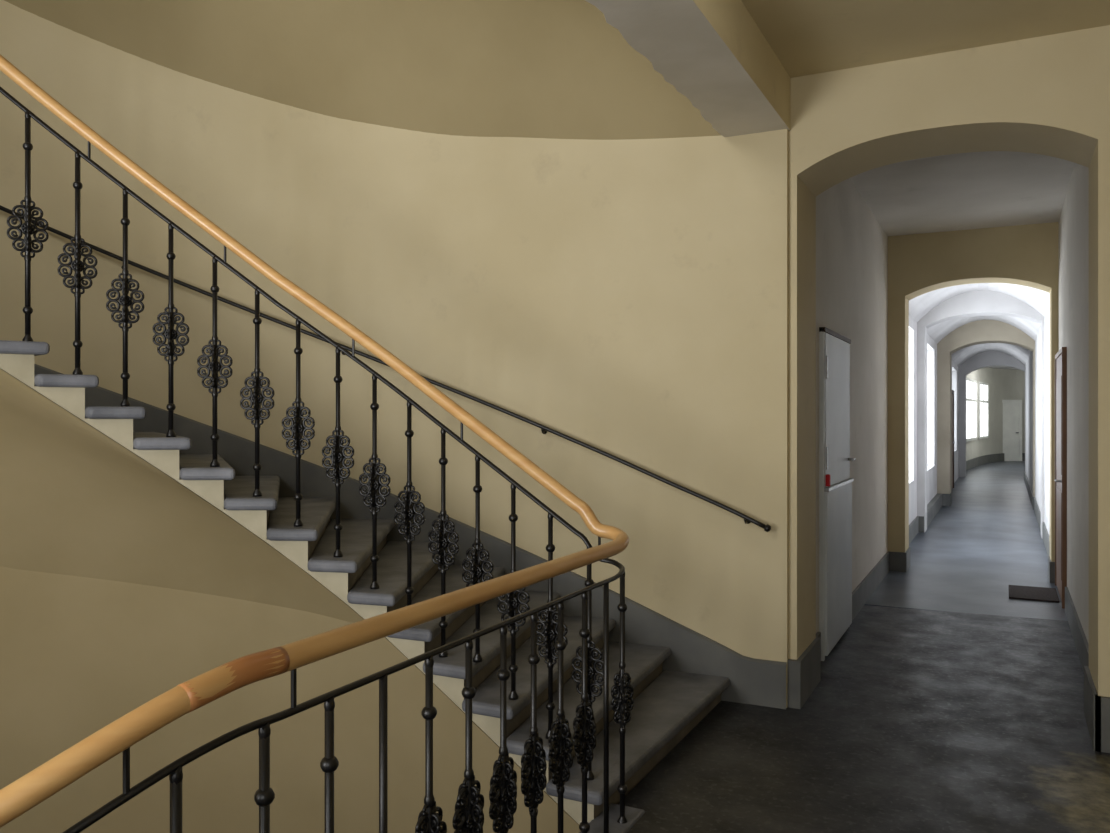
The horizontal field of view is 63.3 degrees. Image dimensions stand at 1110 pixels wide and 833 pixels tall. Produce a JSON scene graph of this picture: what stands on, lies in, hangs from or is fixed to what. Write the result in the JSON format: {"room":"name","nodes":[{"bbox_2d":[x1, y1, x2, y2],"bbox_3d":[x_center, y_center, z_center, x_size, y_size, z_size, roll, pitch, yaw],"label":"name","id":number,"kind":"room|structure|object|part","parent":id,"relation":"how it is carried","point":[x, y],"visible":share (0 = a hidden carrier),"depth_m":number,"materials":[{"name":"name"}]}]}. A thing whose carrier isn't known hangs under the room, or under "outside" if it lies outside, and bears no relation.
{"room":"stairwell","nodes":[
{"label":"stairwell","id":0,"kind":"room"},
{"bbox_2d":[0,0,788,832],"bbox_3d":[-2.343,-0.200,4.363,7.254,11.600,2.631,0,0,-30],"label":"wall","id":1,"kind":"structure","parent":0,"point":[626,299],"depth_m":5.45,"materials":[{"name":"beige paint"}]},
{"bbox_2d":[4,0,720,139],"bbox_3d":[-1.925,-3.380,4.240,6.554,3.601,2.698,0,0,-17],"label":"ceiling","id":2,"kind":"structure","parent":1,"relation":"attached to","point":[552,69],"depth_m":5.45,"materials":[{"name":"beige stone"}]},
{"bbox_2d":[0,205,770,531],"bbox_3d":[-1.757,-0.728,4.011,4.450,2.719,4.385,0,0,27],"label":"wall handrail","id":3,"kind":"object","parent":1,"relation":"attached to","point":[544,429],"depth_m":5.35,"materials":[{"name":"black metal"}]},
{"bbox_2d":[787,637,820,708],"bbox_3d":[1.438,1.470,5.207,0.085,0.260,0.600,0,0,27],"label":"baseboard","id":4,"kind":"structure","parent":1,"relation":"attached to","point":[803,673],"depth_m":5.02,"materials":[{"name":"grey paint"}]},
{"bbox_2d":[1094,694,1109,752],"bbox_3d":[3.136,1.470,4.053,1.215,0.260,0.045,0,0,27],"label":"baseboard","id":5,"kind":"structure","parent":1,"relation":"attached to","point":[1104,718],"depth_m":4.29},
{"bbox_2d":[618,461,1109,832],"bbox_3d":[8.106,1.750,16.100,3.100,0.300,39.950,0,0,27],"label":"floor","id":6,"kind":"structure","parent":0,"point":[915,720],"depth_m":4.66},
{"bbox_2d":[0,340,786,824],"bbox_3d":[-2.294,-0.202,2.842,4.622,4.204,6.988,0,0,27],"label":"curved staircase","id":7,"kind":"structure","parent":6,"relation":"on","point":[89,488],"depth_m":4.93,"materials":[{"name":"grey stone"}]},
{"bbox_2d":[0,54,633,832],"bbox_3d":[-1.638,0.015,2.758,2.830,4.540,3.254,0,0,27],"label":"stair railing","id":8,"kind":"object","parent":7,"relation":"attached to","point":[28,791],"visible":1,"depth_m":3.52,"materials":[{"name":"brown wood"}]},
{"bbox_3d":[-2.300,-0.306,2.861,4.533,3.996,6.959,0,0,27],"label":"stair skirting","id":9,"kind":"part","parent":7,"relation":"part of","materials":[{"name":"grey paint"}]},
{"bbox_2d":[579,803,644,832],"bbox_3d":[-0.212,1.624,2.661,0.160,0.072,2.270,0,0,27],"label":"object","id":10,"kind":"object","parent":6,"relation":"on","point":[632,815],"visible":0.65,"depth_m":3.54,"materials":[{"name":"grey stone"}]},
{"bbox_2d":[1009,585,1059,602],"bbox_3d":[4.304,1.593,8.106,0.390,0.015,0.650,0,0,27],"label":"doormat","id":11,"kind":"object","parent":6,"relation":"on","point":[1044,594],"visible":1,"depth_m":8.06,"materials":[{"name":"grey fabric"}]},
{"bbox_2d":[816,178,958,632],"bbox_3d":[5.952,-0.150,14.789,0.400,3.500,20.620,0,0,27],"label":"wall","id":12,"kind":"structure","parent":0,"point":[852,245],"depth_m":7.86,"materials":[{"name":"white paint"}]},
{"bbox_2d":[819,327,855,660],"bbox_3d":[2.019,0.507,6.369,0.095,2.185,1.100,0,0,27],"label":"door","id":13,"kind":"structure","parent":12,"relation":"in","point":[835,482],"depth_m":6.17,"materials":[{"name":"paint"}]},
{"bbox_3d":[1.753,0.510,5.910,0.030,2.180,0.040,0,0,27],"label":"frame","id":14,"kind":"part","parent":13,"relation":"part of","materials":[{"name":"paint"}]},
{"bbox_3d":[2.227,0.522,6.858,0.030,2.155,0.040,0,0,27],"label":"frame","id":15,"kind":"part","parent":13,"relation":"part of","materials":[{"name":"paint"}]},
{"bbox_2d":[852,492,951,619],"bbox_3d":[4.781,1.490,11.764,0.230,0.220,10.920,0,0,27],"label":"baseboard","id":16,"kind":"structure","parent":12,"relation":"attached to","point":[868,585],"depth_m":9.26,"materials":[{"name":"grey paint"}]},
{"bbox_2d":[952,390,954,487],"bbox_3d":[8.680,0.510,19.698,0.090,2.180,1.160,0,0,27],"label":"door","id":17,"kind":"structure","parent":12,"relation":"in","point":[953,442],"depth_m":19.93,"materials":[{"name":"brown paint"}]},
{"bbox_2d":[741,0,1109,77],"bbox_3d":[0.930,-2.035,1.257,2.660,0.330,6.980,0,0,27],"label":"ceiling","id":18,"kind":"structure","parent":0,"point":[808,37],"depth_m":4.29,"materials":[{"name":"beige paint"}]},
{"bbox_2d":[585,0,790,136],"bbox_3d":[-0.426,-1.890,1.935,0.372,0.620,6.980,0,0,27],"label":"beam","id":19,"kind":"structure","parent":18,"relation":"attached to","point":[714,53],"depth_m":4.06,"materials":[{"name":"beige paint"}]},
{"bbox_2d":[789,25,1109,696],"bbox_3d":[2.744,-0.300,4.559,2.970,3.800,0.550,0,0,27],"label":"arch","id":20,"kind":"object","parent":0,"point":[1049,95],"depth_m":4.70,"materials":[{"name":"beige paint"}]},
{"bbox_2d":[850,151,1074,235],"bbox_3d":[3.180,-1.935,7.064,1.550,0.130,4.320,0,0,27],"label":"ceiling","id":21,"kind":"structure","parent":0,"point":[987,189],"depth_m":7.48,"materials":[{"name":"white paint"}]},
{"bbox_2d":[888,222,1058,561],"bbox_3d":[4.240,-0.150,9.172,1.620,3.500,0.400,0,0,27],"label":"wall","id":22,"kind":"structure","parent":0,"point":[1025,255],"depth_m":9.13,"materials":[{"name":"paint"}]},
{"bbox_2d":[909,283,1049,321],"bbox_3d":[5.018,-1.650,10.740,1.550,0.700,3.100,0,0,27],"label":"ceiling","id":23,"kind":"structure","parent":0,"point":[1039,300],"depth_m":11.49,"materials":[{"name":"white paint"}]},
{"bbox_2d":[917,290,1043,538],"bbox_3d":[5.805,-0.150,12.303,1.620,3.500,0.400,0,0,27],"label":"wall","id":24,"kind":"structure","parent":0,"point":[980,302],"depth_m":12.28,"materials":[{"name":"white paint"}]},
{"bbox_2d":[927,315,1040,343],"bbox_3d":[6.717,-1.650,14.139,1.550,0.700,3.700,0,0,27],"label":"ceiling","id":25,"kind":"structure","parent":0,"point":[937,332],"depth_m":15.00,"materials":[{"name":"white paint"}]},
{"bbox_2d":[937,320,1034,496],"bbox_3d":[7.683,-0.150,16.059,1.620,3.500,0.600,0,0,27],"label":"arch","id":26,"kind":"object","parent":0,"point":[979,331],"visible":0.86,"depth_m":16.05,"materials":[{"name":"paint"}]},
{"bbox_2d":[952,343,1030,366],"bbox_3d":[9.579,-1.650,19.863,1.550,0.700,7.900,0,0,27],"label":"ceiling","id":27,"kind":"structure","parent":0,"point":[959,357],"depth_m":21.48,"materials":[{"name":"white paint"}]},
{"bbox_2d":[959,351,1024,476],"bbox_3d":[11.784,-0.150,23.456,3.100,3.500,0.500,0,0,27],"label":"wall","id":28,"kind":"structure","parent":0,"point":[990,358],"depth_m":23.68,"materials":[{"name":"white paint"}]},
{"bbox_2d":[966,367,1024,460],"bbox_3d":[13.643,-0.150,28.641,2.252,3.500,10.598,0,0,45],"label":"wall","id":29,"kind":"structure","parent":0,"point":[1004,384],"depth_m":31.95,"materials":[{"name":"beige paint"}]},
{"bbox_2d":[966,437,976,441],"bbox_3d":[12.728,0.700,27.554,0.055,0.080,2.876,0,0,31],"label":"rail","id":30,"kind":"object","parent":29,"relation":"attached to","point":[974,438],"visible":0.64,"depth_m":27.49,"materials":[{"name":"white paint"}]},
{"bbox_2d":[966,381,975,438],"bbox_3d":[12.704,-0.200,27.569,0.040,1.800,2.876,0,0,31],"label":"pane","id":31,"kind":"object","parent":30,"relation":"attached to","point":[967,382],"visible":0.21,"depth_m":27.35,"materials":[{"name":"white"}]},
{"bbox_2d":[970,382,971,437],"bbox_3d":[12.726,-0.200,27.556,0.050,1.800,0.060,0,0,31],"label":"mullion","id":32,"kind":"object","parent":30,"relation":"attached to","point":[970,382],"visible":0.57,"depth_m":27.53,"materials":[{"name":"white paint"}]},
{"bbox_2d":[966,378,976,382],"bbox_3d":[12.728,-1.100,27.554,0.055,0.080,2.876,0,0,31],"label":"rail","id":33,"kind":"object","parent":29,"relation":"attached to","point":[967,379],"visible":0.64,"depth_m":27.49,"materials":[{"name":"white paint"}]},
{"bbox_2d":[976,383,976,436],"bbox_3d":[13.462,-0.200,28.791,0.080,1.800,0.100,0,0,31],"label":"window frame","id":34,"kind":"structure","parent":29,"relation":"attached to","point":[976,383],"depth_m":28.73,"materials":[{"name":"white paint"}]},
{"bbox_2d":[978,383,979,437],"bbox_3d":[13.816,-0.200,29.358,0.080,1.800,0.100,0,0,34],"label":"window frame","id":35,"kind":"structure","parent":29,"relation":"attached to","point":[978,383],"depth_m":29.30,"materials":[{"name":"white paint"}]},
{"bbox_2d":[980,384,986,436],"bbox_3d":[14.297,-0.200,30.111,0.040,1.800,1.787,0,0,34],"label":"pane","id":36,"kind":"object","parent":29,"relation":"attached to","point":[981,386],"visible":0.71,"depth_m":30.02,"materials":[{"name":"white"}]},
{"bbox_2d":[987,384,988,436],"bbox_3d":[14.811,-0.200,30.843,0.080,1.800,0.100,0,0,34],"label":"window frame","id":37,"kind":"structure","parent":29,"relation":"attached to","point":[988,384],"depth_m":30.82,"materials":[{"name":"white paint"}]},
{"bbox_2d":[966,453,1024,470],"bbox_3d":[13.670,1.460,28.482,1.845,0.280,10.304,0,0,43],"label":"baseboard","id":38,"kind":"structure","parent":29,"relation":"attached to","point":[981,460],"depth_m":30.48,"materials":[{"name":"grey paint"}]},
{"bbox_2d":[1002,400,1021,460],"bbox_3d":[16.232,0.500,32.311,1.040,2.200,0.150,0,0,3],"label":"door","id":39,"kind":"structure","parent":29,"relation":"in","point":[1012,409],"depth_m":32.30,"materials":[{"name":"paint"}]},
{"bbox_3d":[14.320,0.700,30.096,0.280,0.080,1.780,0,0,27],"label":"rail","id":40,"kind":"object","parent":29,"relation":"attached to","visible":0},
{"bbox_2d":[983,385,983,435],"bbox_3d":[14.318,-0.200,30.097,0.050,1.800,0.060,0,0,34],"label":"mullion","id":41,"kind":"object","parent":40,"relation":"attached to","point":[983,385],"visible":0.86,"depth_m":30.06,"materials":[{"name":"white paint"}]},
{"bbox_2d":[989,366,1018,369],"bbox_3d":[14.423,-1.800,28.398,3.400,0.200,10.700,0,0,27],"label":"ceiling","id":42,"kind":"structure","parent":0,"point":[996,367],"depth_m":31.22,"materials":[{"name":"white paint"}]},
{"bbox_2d":[1025,163,1088,643],"bbox_3d":[7.652,-0.150,13.940,0.300,3.500,20.620,0,0,27],"label":"wall","id":43,"kind":"structure","parent":0,"point":[1074,217],"depth_m":6.76,"materials":[{"name":"white paint"}]},
{"bbox_2d":[1024,470,1040,531],"bbox_3d":[9.300,1.490,17.599,0.035,0.220,12.200,0,0,27],"label":"baseboard","id":44,"kind":"structure","parent":43,"relation":"attached to","point":[1027,483],"depth_m":15.45,"materials":[{"name":"grey paint"}]},
{"bbox_2d":[1043,522,1054,582],"bbox_3d":[5.588,1.490,10.220,0.085,0.220,3.520,0,0,27],"label":"baseboard","id":45,"kind":"structure","parent":43,"relation":"attached to","point":[1051,565],"depth_m":9.47,"materials":[{"name":"grey paint"}]},
{"bbox_2d":[1054,347,1066,608],"bbox_3d":[4.491,0.510,8.040,0.081,2.180,1.200,0,0,27],"label":"door","id":46,"kind":"structure","parent":43,"relation":"in","point":[1060,480],"depth_m":7.71,"materials":[{"name":"paint"}]},
{"bbox_3d":[4.501,0.075,8.036,0.008,0.850,0.800,0,0,27],"label":"panel","id":47,"kind":"part","parent":46,"relation":"part of","materials":[{"name":"brown paint"}]},
{"bbox_3d":[4.501,1.025,8.036,0.008,0.750,0.800,0,0,27],"label":"panel","id":48,"kind":"part","parent":46,"relation":"part of","materials":[{"name":"brown paint"}]},
{"bbox_2d":[1065,587,1088,671],"bbox_3d":[3.553,1.500,6.094,0.025,0.200,2.920,0,0,27],"label":"baseboard","id":49,"kind":"structure","parent":43,"relation":"attached to","point":[1080,640],"depth_m":6.19,"materials":[{"name":"grey paint"}]},
{"bbox_2d":[1084,666,1100,751],"bbox_3d":[2.725,1.470,4.566,0.030,0.260,0.595,0,0,27],"label":"baseboard","id":50,"kind":"structure","parent":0,"point":[1090,702],"depth_m":4.48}
]}

